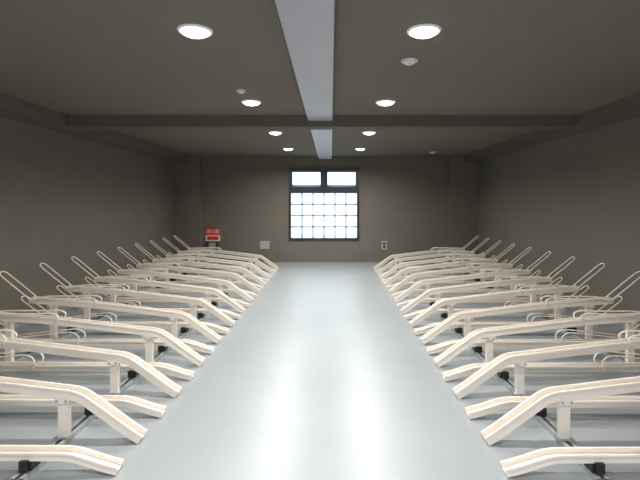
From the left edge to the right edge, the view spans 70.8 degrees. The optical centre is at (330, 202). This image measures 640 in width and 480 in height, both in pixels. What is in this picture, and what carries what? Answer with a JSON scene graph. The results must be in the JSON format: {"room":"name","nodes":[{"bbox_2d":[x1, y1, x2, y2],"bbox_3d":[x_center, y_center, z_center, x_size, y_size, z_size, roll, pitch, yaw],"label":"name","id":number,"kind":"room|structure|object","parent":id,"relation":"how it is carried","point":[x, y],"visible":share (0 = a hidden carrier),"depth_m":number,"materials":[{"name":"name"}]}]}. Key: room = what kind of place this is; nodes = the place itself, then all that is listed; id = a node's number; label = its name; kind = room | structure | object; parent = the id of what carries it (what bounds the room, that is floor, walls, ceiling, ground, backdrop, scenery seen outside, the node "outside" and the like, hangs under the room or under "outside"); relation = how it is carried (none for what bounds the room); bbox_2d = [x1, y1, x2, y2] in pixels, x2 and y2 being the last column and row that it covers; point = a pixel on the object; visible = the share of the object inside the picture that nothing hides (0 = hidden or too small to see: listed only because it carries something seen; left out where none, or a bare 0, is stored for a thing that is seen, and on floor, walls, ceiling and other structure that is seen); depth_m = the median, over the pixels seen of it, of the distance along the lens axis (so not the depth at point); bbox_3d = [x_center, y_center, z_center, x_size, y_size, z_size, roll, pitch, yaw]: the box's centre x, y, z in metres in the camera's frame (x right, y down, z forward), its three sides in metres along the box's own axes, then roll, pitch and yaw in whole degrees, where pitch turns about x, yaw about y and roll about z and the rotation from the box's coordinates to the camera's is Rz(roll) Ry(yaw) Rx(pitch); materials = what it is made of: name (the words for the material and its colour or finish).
{"room":"bicycle parking room","nodes":[
{"label":"bicycle parking room","id":0,"kind":"room"},
{"bbox_2d":[0,117,171,327],"bbox_3d":[-3.870,0.177,4.650,0.200,2.615,12.900,0,0,0],"label":"wall","id":1,"kind":"structure","parent":0,"point":[63,196],"depth_m":6.49,"materials":[{"name":"paint"}]},
{"bbox_2d":[0,264,172,332],"bbox_3d":[-3.764,1.455,4.540,0.012,0.060,12.280,0,0,0],"label":"baseboard","id":2,"kind":"structure","parent":1,"relation":"attached to","point":[16,324],"depth_m":6.23,"materials":[{"name":"grey plastic"}]},
{"bbox_2d":[0,93,188,160],"bbox_3d":[-3.575,-1.058,4.540,0.390,0.145,12.280,0,0,0],"label":"trim","id":3,"kind":"structure","parent":1,"relation":"attached to","point":[12,108],"depth_m":6.03,"materials":[{"name":"paint"}]},
{"bbox_2d":[172,155,202,265],"bbox_3d":[-3.440,0.177,10.790,0.660,2.615,0.220,0,0,0],"label":"wall column","id":4,"kind":"structure","parent":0,"point":[187,176],"depth_m":10.68,"materials":[{"name":"paint"}]},
{"bbox_2d":[0,264,639,479],"bbox_3d":[-0.135,1.560,4.650,7.670,0.150,12.900,0,0,0],"label":"floor","id":5,"kind":"structure","parent":0,"point":[323,375],"depth_m":3.32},
{"bbox_2d":[0,445,123,475],"bbox_3d":[-2.327,1.266,2.480,2.335,0.432,0.133,0,0,0],"label":"bicycle rack","id":6,"kind":"object","parent":5,"relation":"on","point":[29,457],"visible":1,"depth_m":2.45,"materials":[{"name":"beige metal"}]},
{"bbox_2d":[0,376,146,443],"bbox_3d":[-2.327,1.103,2.805,2.335,0.766,0.133,0,0,0],"label":"bicycle rack","id":7,"kind":"object","parent":5,"relation":"on","point":[63,394],"visible":1,"depth_m":2.77,"materials":[{"name":"metal"}]},
{"bbox_2d":[0,395,166,417],"bbox_3d":[-2.327,1.266,3.135,2.335,0.432,0.133,0,0,0],"label":"bicycle rack","id":8,"kind":"object","parent":5,"relation":"on","point":[134,403],"visible":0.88,"depth_m":3.10,"materials":[{"name":"beige metal"}]},
{"bbox_2d":[0,329,181,397],"bbox_3d":[-2.327,1.103,3.460,2.335,0.766,0.133,0,0,0],"label":"bicycle rack","id":9,"kind":"object","parent":5,"relation":"on","point":[113,358],"visible":1,"depth_m":3.43,"materials":[{"name":"metal"}]},
{"bbox_2d":[0,351,194,379],"bbox_3d":[-2.327,1.266,3.790,2.335,0.432,0.133,0,0,0],"label":"bicycle rack","id":10,"kind":"object","parent":5,"relation":"on","point":[167,368],"visible":0.86,"depth_m":3.76,"materials":[{"name":"beige metal"}]},
{"bbox_2d":[0,268,201,371],"bbox_3d":[-2.940,1.470,6.250,0.070,0.030,7.740,0,0,0],"label":"base rail","id":11,"kind":"object","parent":5,"relation":"on","point":[65,335],"visible":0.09,"depth_m":4.98,"materials":[{"name":"metal"}]},
{"bbox_2d":[0,309,204,366],"bbox_3d":[-2.327,1.103,4.115,2.335,0.766,0.133,0,0,0],"label":"bicycle rack","id":12,"kind":"object","parent":5,"relation":"on","point":[7,318],"visible":0.97,"depth_m":4.08,"materials":[{"name":"metal"}]},
{"bbox_2d":[0,322,214,353],"bbox_3d":[-2.327,1.266,4.445,2.335,0.432,0.133,0,0,0],"label":"bicycle rack","id":13,"kind":"object","parent":5,"relation":"on","point":[162,346],"visible":0.83,"depth_m":4.41,"materials":[{"name":"beige metal"}]},
{"bbox_2d":[0,271,221,343],"bbox_3d":[-2.327,1.103,4.770,2.335,0.766,0.133,0,0,0],"label":"bicycle rack","id":14,"kind":"object","parent":5,"relation":"on","point":[52,303],"visible":0.98,"depth_m":4.74,"materials":[{"name":"metal"}]},
{"bbox_2d":[21,296,228,334],"bbox_3d":[-2.327,1.266,5.100,2.335,0.432,0.133,0,0,0],"label":"bicycle rack","id":15,"kind":"object","parent":5,"relation":"on","point":[184,327],"visible":0.6,"depth_m":5.07,"materials":[{"name":"beige metal"}]},
{"bbox_2d":[11,273,253,479],"bbox_3d":[-1.660,1.470,6.250,0.070,0.030,7.740,0,0,0],"label":"base rail","id":16,"kind":"object","parent":5,"relation":"on","point":[78,426],"visible":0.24,"depth_m":3.02,"materials":[{"name":"metal"}]},
{"bbox_2d":[40,263,234,326],"bbox_3d":[-2.327,1.103,5.425,2.335,0.766,0.133,0,0,0],"label":"bicycle rack","id":17,"kind":"object","parent":5,"relation":"on","point":[86,289],"visible":0.99,"depth_m":5.39,"materials":[{"name":"metal"}]},
{"bbox_2d":[56,285,240,318],"bbox_3d":[-2.327,1.266,5.755,2.335,0.432,0.133,0,0,0],"label":"bicycle rack","id":18,"kind":"object","parent":5,"relation":"on","point":[201,312],"visible":0.55,"depth_m":5.72,"materials":[{"name":"beige metal"}]},
{"bbox_2d":[71,256,245,312],"bbox_3d":[-2.327,1.103,6.080,2.335,0.766,0.133,0,0,0],"label":"bicycle rack","id":19,"kind":"object","parent":5,"relation":"on","point":[208,291],"visible":0.95,"depth_m":6.04,"materials":[{"name":"metal"}]},
{"bbox_2d":[85,277,249,306],"bbox_3d":[-2.327,1.266,6.410,2.335,0.432,0.133,0,0,0],"label":"bicycle rack","id":20,"kind":"object","parent":5,"relation":"on","point":[214,301],"visible":0.49,"depth_m":6.38,"materials":[{"name":"beige metal"}]},
{"bbox_2d":[97,251,253,302],"bbox_3d":[-2.327,1.103,6.735,2.335,0.766,0.133,0,0,0],"label":"bicycle rack","id":21,"kind":"object","parent":5,"relation":"on","point":[132,272],"visible":0.97,"depth_m":6.70,"materials":[{"name":"metal"}]},
{"bbox_2d":[108,270,256,297],"bbox_3d":[-2.327,1.266,7.065,2.335,0.432,0.133,0,0,0],"label":"bicycle rack","id":22,"kind":"object","parent":5,"relation":"on","point":[163,290],"visible":0.53,"depth_m":7.03,"materials":[{"name":"beige metal"}]},
{"bbox_2d":[118,247,259,293],"bbox_3d":[-2.327,1.103,7.390,2.335,0.766,0.133,0,0,0],"label":"bicycle rack","id":23,"kind":"object","parent":5,"relation":"on","point":[229,275],"visible":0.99,"depth_m":7.36,"materials":[{"name":"metal"}]},
{"bbox_2d":[127,264,263,289],"bbox_3d":[-2.327,1.266,7.720,2.335,0.432,0.133,0,0,0],"label":"bicycle rack","id":24,"kind":"object","parent":5,"relation":"on","point":[186,282],"visible":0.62,"depth_m":7.69,"materials":[{"name":"beige metal"}]},
{"bbox_2d":[135,243,265,285],"bbox_3d":[-2.327,1.103,8.045,2.335,0.766,0.133,0,0,0],"label":"bicycle rack","id":25,"kind":"object","parent":5,"relation":"on","point":[238,270],"visible":0.91,"depth_m":8.01,"materials":[{"name":"metal"}]},
{"bbox_2d":[143,259,268,282],"bbox_3d":[-2.327,1.266,8.375,2.335,0.432,0.133,0,0,0],"label":"bicycle rack","id":26,"kind":"object","parent":5,"relation":"on","point":[199,275],"visible":0.4,"depth_m":8.34,"materials":[{"name":"beige metal"}]},
{"bbox_2d":[150,240,270,279],"bbox_3d":[-2.327,1.103,8.700,2.335,0.766,0.133,0,0,0],"label":"bicycle rack","id":27,"kind":"object","parent":5,"relation":"on","point":[244,264],"visible":0.93,"depth_m":8.67,"materials":[{"name":"metal"}]},
{"bbox_2d":[157,255,272,276],"bbox_3d":[-2.327,1.266,9.030,2.335,0.432,0.133,0,0,0],"label":"bicycle rack","id":28,"kind":"object","parent":5,"relation":"on","point":[231,271],"visible":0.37,"depth_m":9.00,"materials":[{"name":"beige metal"}]},
{"bbox_2d":[163,238,274,274],"bbox_3d":[-2.327,1.103,9.355,2.335,0.766,0.133,0,0,0],"label":"bicycle rack","id":29,"kind":"object","parent":5,"relation":"on","point":[251,260],"visible":0.97,"depth_m":9.32,"materials":[{"name":"metal"}]},
{"bbox_2d":[168,252,276,271],"bbox_3d":[-2.327,1.266,9.685,2.335,0.432,0.133,0,0,0],"label":"bicycle rack","id":30,"kind":"object","parent":5,"relation":"on","point":[273,269],"visible":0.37,"depth_m":9.65,"materials":[{"name":"beige metal"}]},
{"bbox_2d":[174,235,278,269],"bbox_3d":[-2.327,1.103,10.010,2.335,0.766,0.133,0,0,0],"label":"bicycle rack","id":31,"kind":"object","parent":5,"relation":"on","point":[256,256],"visible":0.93,"depth_m":9.98,"materials":[{"name":"metal"}]},
{"bbox_2d":[373,236,478,269],"bbox_3d":[2.107,1.103,9.990,2.335,0.766,0.133,0,0,0],"label":"bicycle rack","id":32,"kind":"object","parent":5,"relation":"on","point":[395,256],"visible":0.92,"depth_m":9.96,"materials":[{"name":"metal"}]},
{"bbox_2d":[375,252,483,271],"bbox_3d":[2.107,1.266,9.665,2.335,0.432,0.133,0,0,0],"label":"bicycle rack","id":33,"kind":"object","parent":5,"relation":"on","point":[390,267],"visible":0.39,"depth_m":9.63,"materials":[{"name":"beige metal"}]},
{"bbox_2d":[376,238,488,273],"bbox_3d":[2.107,1.103,9.335,2.335,0.766,0.133,0,0,0],"label":"bicycle rack","id":34,"kind":"object","parent":5,"relation":"on","point":[399,260],"visible":0.94,"depth_m":9.30,"materials":[{"name":"metal"}]},
{"bbox_2d":[378,255,494,276],"bbox_3d":[2.107,1.266,9.010,2.335,0.432,0.133,0,0,0],"label":"bicycle rack","id":35,"kind":"object","parent":5,"relation":"on","point":[396,271],"visible":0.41,"depth_m":8.98,"materials":[{"name":"beige metal"}]},
{"bbox_2d":[380,240,500,279],"bbox_3d":[2.107,1.103,8.680,2.335,0.766,0.133,0,0,0],"label":"bicycle rack","id":36,"kind":"object","parent":5,"relation":"on","point":[404,264],"visible":0.93,"depth_m":8.65,"materials":[{"name":"metal"}]},
{"bbox_2d":[382,260,507,282],"bbox_3d":[2.107,1.266,8.355,2.335,0.432,0.133,0,0,0],"label":"bicycle rack","id":37,"kind":"object","parent":5,"relation":"on","point":[450,275],"visible":0.38,"depth_m":8.32,"materials":[{"name":"beige metal"}]},
{"bbox_2d":[384,243,514,285],"bbox_3d":[2.107,1.103,8.025,2.335,0.766,0.133,0,0,0],"label":"bicycle rack","id":38,"kind":"object","parent":5,"relation":"on","point":[411,270],"visible":0.9,"depth_m":7.99,"materials":[{"name":"metal"}]},
{"bbox_2d":[386,264,522,289],"bbox_3d":[2.107,1.266,7.700,2.335,0.432,0.133,0,0,0],"label":"bicycle rack","id":39,"kind":"object","parent":5,"relation":"on","point":[461,282],"visible":0.46,"depth_m":7.67,"materials":[{"name":"beige metal"}]},
{"bbox_2d":[388,247,530,293],"bbox_3d":[2.107,1.103,7.370,2.335,0.766,0.133,0,0,0],"label":"bicycle rack","id":40,"kind":"object","parent":5,"relation":"on","point":[485,266],"visible":0.97,"depth_m":7.34,"materials":[{"name":"metal"}]},
{"bbox_2d":[391,270,540,297],"bbox_3d":[2.107,1.266,7.045,2.335,0.432,0.133,0,0,0],"label":"bicycle rack","id":41,"kind":"object","parent":5,"relation":"on","point":[420,291],"visible":0.46,"depth_m":7.01,"materials":[{"name":"beige metal"}]},
{"bbox_2d":[394,251,550,302],"bbox_3d":[2.107,1.103,6.715,2.335,0.766,0.133,0,0,0],"label":"bicycle rack","id":42,"kind":"object","parent":5,"relation":"on","point":[501,272],"visible":0.96,"depth_m":6.68,"materials":[{"name":"metal"}]},
{"bbox_2d":[397,277,561,307],"bbox_3d":[2.107,1.266,6.390,2.335,0.432,0.133,0,0,0],"label":"bicycle rack","id":43,"kind":"object","parent":5,"relation":"on","point":[431,301],"visible":0.5,"depth_m":6.36,"materials":[{"name":"beige metal"}]},
{"bbox_2d":[401,256,574,313],"bbox_3d":[2.107,1.103,6.060,2.335,0.766,0.133,0,0,0],"label":"bicycle rack","id":44,"kind":"object","parent":5,"relation":"on","point":[532,280],"visible":0.97,"depth_m":6.03,"materials":[{"name":"metal"}]},
{"bbox_2d":[404,285,588,319],"bbox_3d":[2.107,1.266,5.735,2.335,0.432,0.133,0,0,0],"label":"bicycle rack","id":45,"kind":"object","parent":5,"relation":"on","point":[443,313],"visible":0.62,"depth_m":5.70,"materials":[{"name":"beige metal"}]},
{"bbox_2d":[409,263,604,326],"bbox_3d":[2.107,1.103,5.405,2.335,0.766,0.133,0,0,0],"label":"bicycle rack","id":46,"kind":"object","parent":5,"relation":"on","point":[557,290],"visible":0.99,"depth_m":5.37,"materials":[{"name":"metal"}]},
{"bbox_2d":[409,285,609,479],"bbox_3d":[1.440,1.470,6.250,0.070,0.030,7.740,0,0,0],"label":"base rail","id":47,"kind":"object","parent":5,"relation":"on","point":[547,424],"visible":0.24,"depth_m":3.01,"materials":[{"name":"metal"}]},
{"bbox_2d":[414,296,622,334],"bbox_3d":[2.107,1.266,5.080,2.335,0.432,0.133,0,0,0],"label":"bicycle rack","id":48,"kind":"object","parent":5,"relation":"on","point":[458,327],"visible":0.57,"depth_m":5.05,"materials":[{"name":"beige metal"}]},
{"bbox_2d":[420,271,639,344],"bbox_3d":[2.107,1.103,4.750,2.335,0.766,0.133,0,0,0],"label":"bicycle rack","id":49,"kind":"object","parent":5,"relation":"on","point":[588,303],"visible":0.98,"depth_m":4.72,"materials":[{"name":"metal"}]},
{"bbox_2d":[426,324,639,354],"bbox_3d":[2.107,1.266,4.425,2.335,0.432,0.133,0,0,0],"label":"bicycle rack","id":50,"kind":"object","parent":5,"relation":"on","point":[477,346],"visible":0.72,"depth_m":4.39,"materials":[{"name":"beige metal"}]},
{"bbox_2d":[433,310,639,367],"bbox_3d":[2.107,1.103,4.095,2.335,0.766,0.133,0,0,0],"label":"bicycle rack","id":51,"kind":"object","parent":5,"relation":"on","point":[630,320],"visible":0.97,"depth_m":4.06,"materials":[{"name":"metal"}]},
{"bbox_2d":[442,351,639,380],"bbox_3d":[2.107,1.266,3.770,2.335,0.432,0.133,0,0,0],"label":"bicycle rack","id":52,"kind":"object","parent":5,"relation":"on","point":[465,370],"visible":0.84,"depth_m":3.74,"materials":[{"name":"beige metal"}]},
{"bbox_2d":[450,268,639,373],"bbox_3d":[2.720,1.470,6.250,0.070,0.030,7.740,0,0,0],"label":"base rail","id":53,"kind":"object","parent":5,"relation":"on","point":[577,336],"visible":0.09,"depth_m":4.95,"materials":[{"name":"metal"}]},
{"bbox_2d":[453,330,639,398],"bbox_3d":[2.107,1.103,3.440,2.335,0.766,0.133,0,0,0],"label":"bicycle rack","id":54,"kind":"object","parent":5,"relation":"on","point":[520,359],"visible":1,"depth_m":3.41,"materials":[{"name":"metal"}]},
{"bbox_2d":[465,396,639,418],"bbox_3d":[2.107,1.266,3.115,2.335,0.432,0.133,0,0,0],"label":"bicycle rack","id":55,"kind":"object","parent":5,"relation":"on","point":[494,405],"visible":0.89,"depth_m":3.08,"materials":[{"name":"beige metal"}]},
{"bbox_2d":[481,376,639,445],"bbox_3d":[2.107,1.103,2.785,2.335,0.766,0.133,0,0,0],"label":"bicycle rack","id":56,"kind":"object","parent":5,"relation":"on","point":[564,395],"visible":1,"depth_m":2.75,"materials":[{"name":"metal"}]},
{"bbox_2d":[500,447,639,477],"bbox_3d":[2.107,1.266,2.460,2.335,0.432,0.133,0,0,0],"label":"bicycle rack","id":57,"kind":"object","parent":5,"relation":"on","point":[594,459],"visible":1,"depth_m":2.43,"materials":[{"name":"beige metal"}]},
{"bbox_2d":[0,0,639,155],"bbox_3d":[-0.135,-1.205,4.650,7.670,0.150,12.900,0,0,0],"label":"ceiling","id":58,"kind":"structure","parent":0,"point":[68,57],"depth_m":3.70,"materials":[{"name":"paint"}]},
{"bbox_2d":[177,24,212,38],"bbox_3d":[-0.890,-1.110,2.950,0.228,0.040,0.228,0,0,0],"label":"recessed light","id":59,"kind":"object","parent":58,"relation":"in","point":[196,31],"depth_m":2.90,"materials":[{"name":"white plastic"}]},
{"bbox_2d":[236,89,245,93],"bbox_3d":[-0.900,-1.111,4.500,0.100,0.038,0.100,0,0,0],"label":"smoke detector","id":60,"kind":"object","parent":58,"relation":"attached to","point":[240,91],"visible":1,"depth_m":4.47,"materials":[{"name":"white plastic"}]},
{"bbox_2d":[241,100,261,105],"bbox_3d":[-0.890,-1.110,5.030,0.228,0.040,0.228,0,0,0],"label":"recessed light","id":61,"kind":"object","parent":58,"relation":"in","point":[247,102],"depth_m":4.97,"materials":[{"name":"white plastic"}]},
{"bbox_2d":[268,131,282,134],"bbox_3d":[-0.890,-1.110,7.200,0.228,0.040,0.228,0,0,0],"label":"recessed light","id":62,"kind":"object","parent":58,"relation":"in","point":[271,132],"depth_m":7.14,"materials":[{"name":"white plastic"}]},
{"bbox_2d":[275,0,333,158],"bbox_3d":[-0.139,-1.095,4.650,0.313,0.070,12.500,0,0,0],"label":"duct","id":63,"kind":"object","parent":58,"relation":"attached to","point":[307,25],"depth_m":3.17,"materials":[{"name":"metal"}]},
{"bbox_2d":[69,115,574,129],"bbox_3d":[-0.115,-1.058,5.920,6.530,0.145,0.240,0,0,0],"label":"cross beam","id":64,"kind":"structure","parent":58,"relation":"attached to","point":[81,122],"depth_m":5.80,"materials":[{"name":"paint"}]},
{"bbox_2d":[362,131,375,134],"bbox_3d":[0.610,-1.110,7.200,0.228,0.040,0.228,0,0,0],"label":"recessed light","id":65,"kind":"object","parent":58,"relation":"in","point":[366,132],"depth_m":7.14,"materials":[{"name":"white plastic"}]},
{"bbox_2d":[375,100,395,105],"bbox_3d":[0.610,-1.110,5.030,0.228,0.040,0.228,0,0,0],"label":"recessed light","id":66,"kind":"object","parent":58,"relation":"in","point":[381,102],"depth_m":4.97,"materials":[{"name":"white plastic"}]},
{"bbox_2d":[401,58,417,65],"bbox_3d":[0.620,-1.111,3.560,0.130,0.038,0.130,0,0,0],"label":"smoke detector","id":67,"kind":"object","parent":58,"relation":"attached to","point":[407,61],"visible":1,"depth_m":3.53,"materials":[{"name":"white plastic"}]},
{"bbox_2d":[406,24,441,38],"bbox_3d":[0.610,-1.110,2.950,0.228,0.040,0.228,0,0,0],"label":"recessed light","id":68,"kind":"object","parent":58,"relation":"in","point":[421,31],"depth_m":2.90,"materials":[{"name":"white plastic"}]},
{"bbox_2d":[203,156,446,261],"bbox_3d":[-0.135,0.177,11.000,7.270,2.615,0.200,0,0,0],"label":"wall","id":69,"kind":"structure","parent":0,"point":[403,199],"depth_m":10.90,"materials":[{"name":"paint"}]},
{"bbox_2d":[206,228,219,249],"bbox_3d":[-2.858,0.863,10.850,0.339,0.515,0.100,0,0,0],"label":"fire extinguisher sign","id":70,"kind":"object","parent":69,"relation":"attached to","point":[212,234],"visible":1,"depth_m":10.88,"materials":[{"name":"red plastic"}]},
{"bbox_2d":[260,241,268,248],"bbox_3d":[-1.605,1.017,10.893,0.230,0.194,0.014,0,0,0],"label":"blank wall plate","id":71,"kind":"object","parent":69,"relation":"attached to","point":[263,244],"visible":1,"depth_m":10.88,"materials":[{"name":"grey plastic"}]},
{"bbox_2d":[289,168,358,239],"bbox_3d":[-0.170,0.025,10.925,1.700,1.750,0.110,0,0,0],"label":"window","id":72,"kind":"structure","parent":69,"relation":"in","point":[323,202],"depth_m":10.93,"materials":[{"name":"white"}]},
{"bbox_2d":[209,262,441,263],"bbox_3d":[-0.145,1.460,10.894,5.930,0.050,0.012,0,0,0],"label":"baseboard","id":73,"kind":"structure","parent":69,"relation":"attached to","point":[209,262],"depth_m":10.89,"materials":[{"name":"grey plastic"}]},
{"bbox_2d":[381,241,386,249],"bbox_3d":[1.282,1.028,10.893,0.121,0.194,0.014,0,0,0],"label":"power outlet","id":74,"kind":"object","parent":69,"relation":"attached to","point":[383,243],"visible":1,"depth_m":10.89,"materials":[{"name":"grey plastic"}]},
{"bbox_2d":[447,155,477,265],"bbox_3d":[3.160,0.177,10.790,0.680,2.615,0.220,0,0,0],"label":"column","id":75,"kind":"structure","parent":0,"point":[462,176],"depth_m":10.68,"materials":[{"name":"paint"}]},
{"bbox_2d":[478,116,639,328],"bbox_3d":[3.600,0.177,4.650,0.200,2.615,12.900,0,0,0],"label":"wall","id":76,"kind":"structure","parent":0,"point":[576,195],"depth_m":6.55,"materials":[{"name":"paint"}]},
{"bbox_2d":[464,92,639,160],"bbox_3d":[3.325,-1.058,4.540,0.350,0.145,12.280,0,0,0],"label":"beam","id":77,"kind":"structure","parent":76,"relation":"attached to","point":[626,108],"depth_m":5.95,"materials":[{"name":"paint"}]},
{"bbox_2d":[478,265,639,333],"bbox_3d":[3.494,1.455,4.540,0.012,0.060,12.280,0,0,0],"label":"baseboard","id":78,"kind":"structure","parent":76,"relation":"attached to","point":[579,307],"depth_m":6.20,"materials":[{"name":"grey plastic"}]}
]}

